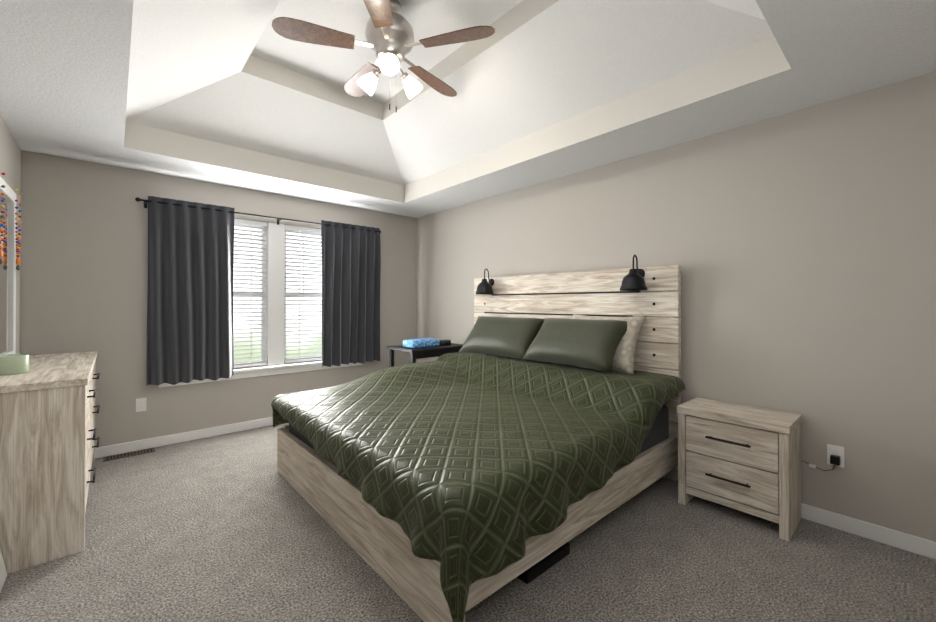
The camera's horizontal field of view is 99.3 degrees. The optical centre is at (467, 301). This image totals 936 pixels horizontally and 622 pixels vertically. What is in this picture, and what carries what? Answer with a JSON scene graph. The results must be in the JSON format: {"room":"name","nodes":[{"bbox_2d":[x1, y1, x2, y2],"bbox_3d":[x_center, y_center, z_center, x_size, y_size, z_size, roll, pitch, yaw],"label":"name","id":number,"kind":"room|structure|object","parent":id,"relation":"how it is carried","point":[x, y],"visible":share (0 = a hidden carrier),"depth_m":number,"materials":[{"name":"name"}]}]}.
{"room":"bedroom","nodes":[
{"label":"bedroom","id":0,"kind":"room"},
{"bbox_2d":[0,116,20,353],"bbox_3d":[-1.864,-0.378,1.188,0.150,3.320,5.050,0,0,-42],"label":"wall","id":1,"kind":"structure","parent":0,"point":[10,158],"depth_m":2.81,"materials":[{"name":"paint"}]},
{"bbox_2d":[0,172,21,354],"bbox_3d":[-2.789,-0.181,2.383,0.056,1.149,0.948,0,0,-42],"label":"mirror","id":2,"kind":"object","parent":1,"relation":"attached to","point":[9,254],"visible":1,"depth_m":2.58,"materials":[{"name":"white mirror"}]},
{"bbox_2d":[20,150,416,447],"bbox_3d":[-2.094,-0.361,4.265,3.600,3.320,0.150,0,0,-42],"label":"wall","id":3,"kind":"structure","parent":0,"point":[84,261],"depth_m":3.42,"materials":[{"name":"paint"}]},
{"bbox_2d":[136,398,145,411],"bbox_3d":[-2.855,0.905,3.474,0.072,0.116,0.007,0,0,-42],"label":"electrical outlet","id":4,"kind":"object","parent":3,"relation":"attached to","point":[140,404],"visible":1,"depth_m":3.47,"materials":[{"name":"white plastic"}]},
{"bbox_2d":[95,417,272,457],"bbox_3d":[-2.038,1.256,4.193,3.540,0.085,0.017,0,0,-42],"label":"baseboard","id":5,"kind":"structure","parent":3,"relation":"attached to","point":[104,451],"depth_m":3.64,"materials":[{"name":"white wood"}]},
{"bbox_2d":[135,196,380,385],"bbox_3d":[-1.970,-0.083,4.177,2.348,1.657,0.142,0,0,-42],"label":"curtain","id":6,"kind":"object","parent":3,"relation":"attached to","point":[190,294],"visible":1,"depth_m":3.75,"materials":[{"name":"grey fabric"}]},
{"bbox_2d":[159,360,362,387],"bbox_3d":[-2.045,0.727,4.234,2.020,0.093,0.132,0,0,-42],"label":"window sill","id":7,"kind":"structure","parent":3,"relation":"attached to","point":[249,372],"depth_m":4.16,"materials":[{"name":"white wood"}]},
{"bbox_2d":[233,218,321,367],"bbox_3d":[-2.083,-0.075,4.281,1.940,1.512,0.138,0,0,-42],"label":"window","id":8,"kind":"structure","parent":3,"relation":"in","point":[273,294],"depth_m":4.22,"materials":[{"name":"white plastic"}]},
{"bbox_2d":[303,231,303,298],"bbox_3d":[-1.827,-0.405,4.416,0.007,0.750,0.012,0,0,-42],"label":"wand","id":9,"kind":"object","parent":8,"relation":"attached to","point":[303,264],"visible":0.9,"depth_m":4.41,"materials":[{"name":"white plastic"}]},
{"bbox_2d":[801,503,935,559],"bbox_3d":[0.874,1.253,3.619,0.017,0.085,4.750,0,0,-42],"label":"baseboard","id":10,"kind":"structure","parent":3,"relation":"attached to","point":[904,541],"depth_m":2.15,"materials":[{"name":"white"}]},
{"bbox_2d":[0,423,935,621],"bbox_3d":[-0.464,1.339,2.426,3.900,0.100,5.050,0,0,-42],"label":"floor","id":11,"kind":"structure","parent":0,"point":[233,527],"depth_m":1.92,"materials":[{"name":"carpet"}]},
{"bbox_2d":[0,549,6,591],"bbox_3d":[-1.939,0.888,1.504,0.154,0.792,0.832,0,0,-42],"label":"panel","id":12,"kind":"object","parent":11,"relation":"on","point":[3,574],"visible":1,"depth_m":1.82,"materials":[{"name":"white"}]},
{"bbox_2d":[0,351,99,573],"bbox_3d":[-2.629,0.845,2.509,0.433,0.890,1.566,0,0,-42],"label":"dresser","id":13,"kind":"object","parent":11,"relation":"on","point":[48,430],"visible":0.96,"depth_m":1.97,"materials":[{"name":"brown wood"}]},
{"bbox_2d":[0,354,28,375],"bbox_3d":[-2.506,0.346,2.186,0.128,0.102,0.128,0,0,-42],"label":"candle","id":14,"kind":"object","parent":13,"relation":"on","point":[12,364],"visible":1,"depth_m":2.15,"materials":[{"name":"green wax"}]},
{"bbox_2d":[103,448,154,461],"bbox_3d":[-2.853,1.290,3.356,0.330,0.008,0.115,0,0,-42],"label":"floor vent","id":15,"kind":"object","parent":11,"relation":"in","point":[127,454],"visible":1,"depth_m":3.34,"materials":[{"name":"brown metal"}]},
{"bbox_2d":[387,338,462,366],"bbox_3d":[-0.452,0.858,4.497,0.770,0.885,0.500,0,0,-42],"label":"side table","id":16,"kind":"object","parent":11,"relation":"on","point":[423,348],"visible":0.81,"depth_m":4.29,"materials":[{"name":"black wood"}]},
{"bbox_2d":[271,255,684,621],"bbox_3d":[0.006,0.471,2.912,2.218,1.641,2.322,0,0,-42],"label":"bed","id":17,"kind":"object","parent":11,"relation":"on","point":[527,432],"visible":1,"depth_m":2.31,"materials":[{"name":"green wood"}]},
{"bbox_2d":[458,316,544,360],"bbox_3d":[0.314,0.332,3.815,0.354,0.360,0.894,0,0,-42],"label":"pillow","id":18,"kind":"object","parent":17,"relation":"on","point":[503,338],"depth_m":3.68,"materials":[{"name":"green fabric"}]},
{"bbox_2d":[522,318,627,372],"bbox_3d":[0.847,0.323,3.192,0.368,0.363,0.875,0,0,-42],"label":"pillow","id":19,"kind":"object","parent":17,"relation":"on","point":[578,345],"depth_m":3.04,"materials":[{"name":"green fabric"}]},
{"bbox_2d":[677,397,801,541],"bbox_3d":[1.651,0.979,2.445,0.381,0.620,0.572,0,0,-42],"label":"nightstand","id":20,"kind":"object","parent":11,"relation":"on","point":[744,458],"visible":1,"depth_m":2.31,"materials":[{"name":"brown wood"}]},
{"bbox_2d":[0,0,935,217],"bbox_3d":[-0.464,-1.591,2.442,3.900,0.880,5.050,0,0,-42],"label":"ceiling","id":21,"kind":"structure","parent":0,"point":[240,93],"depth_m":2.60,"materials":[{"name":"white paint"}]},
{"bbox_2d":[272,0,494,111],"bbox_3d":[-0.505,-1.506,2.514,1.266,0.668,1.236,0,0,-42],"label":"fan","id":22,"kind":"object","parent":21,"relation":"hanging from","point":[389,35],"visible":1,"depth_m":2.38,"materials":[{"name":"brown wood"}]},
{"bbox_2d":[416,71,935,541],"bbox_3d":[0.936,-0.364,3.683,0.150,3.320,5.050,0,0,-42],"label":"wall","id":23,"kind":"structure","parent":0,"point":[799,246],"depth_m":2.40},
{"bbox_2d":[804,444,843,470],"bbox_3d":[2.031,0.898,2.305,0.038,0.155,0.216,0,0,-42],"label":"electrical outlet","id":24,"kind":"object","parent":23,"relation":"attached to","point":[835,455],"visible":0.98,"depth_m":2.25,"materials":[{"name":"white plastic"}]},
{"label":"outside","id":25,"kind":"structure","parent":0,"visible":0},
{"bbox_2d":[233,226,321,362],"bbox_3d":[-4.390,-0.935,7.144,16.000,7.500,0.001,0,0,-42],"label":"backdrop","id":26,"kind":"structure","parent":25,"point":[256,358],"depth_m":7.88,"materials":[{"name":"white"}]}
]}

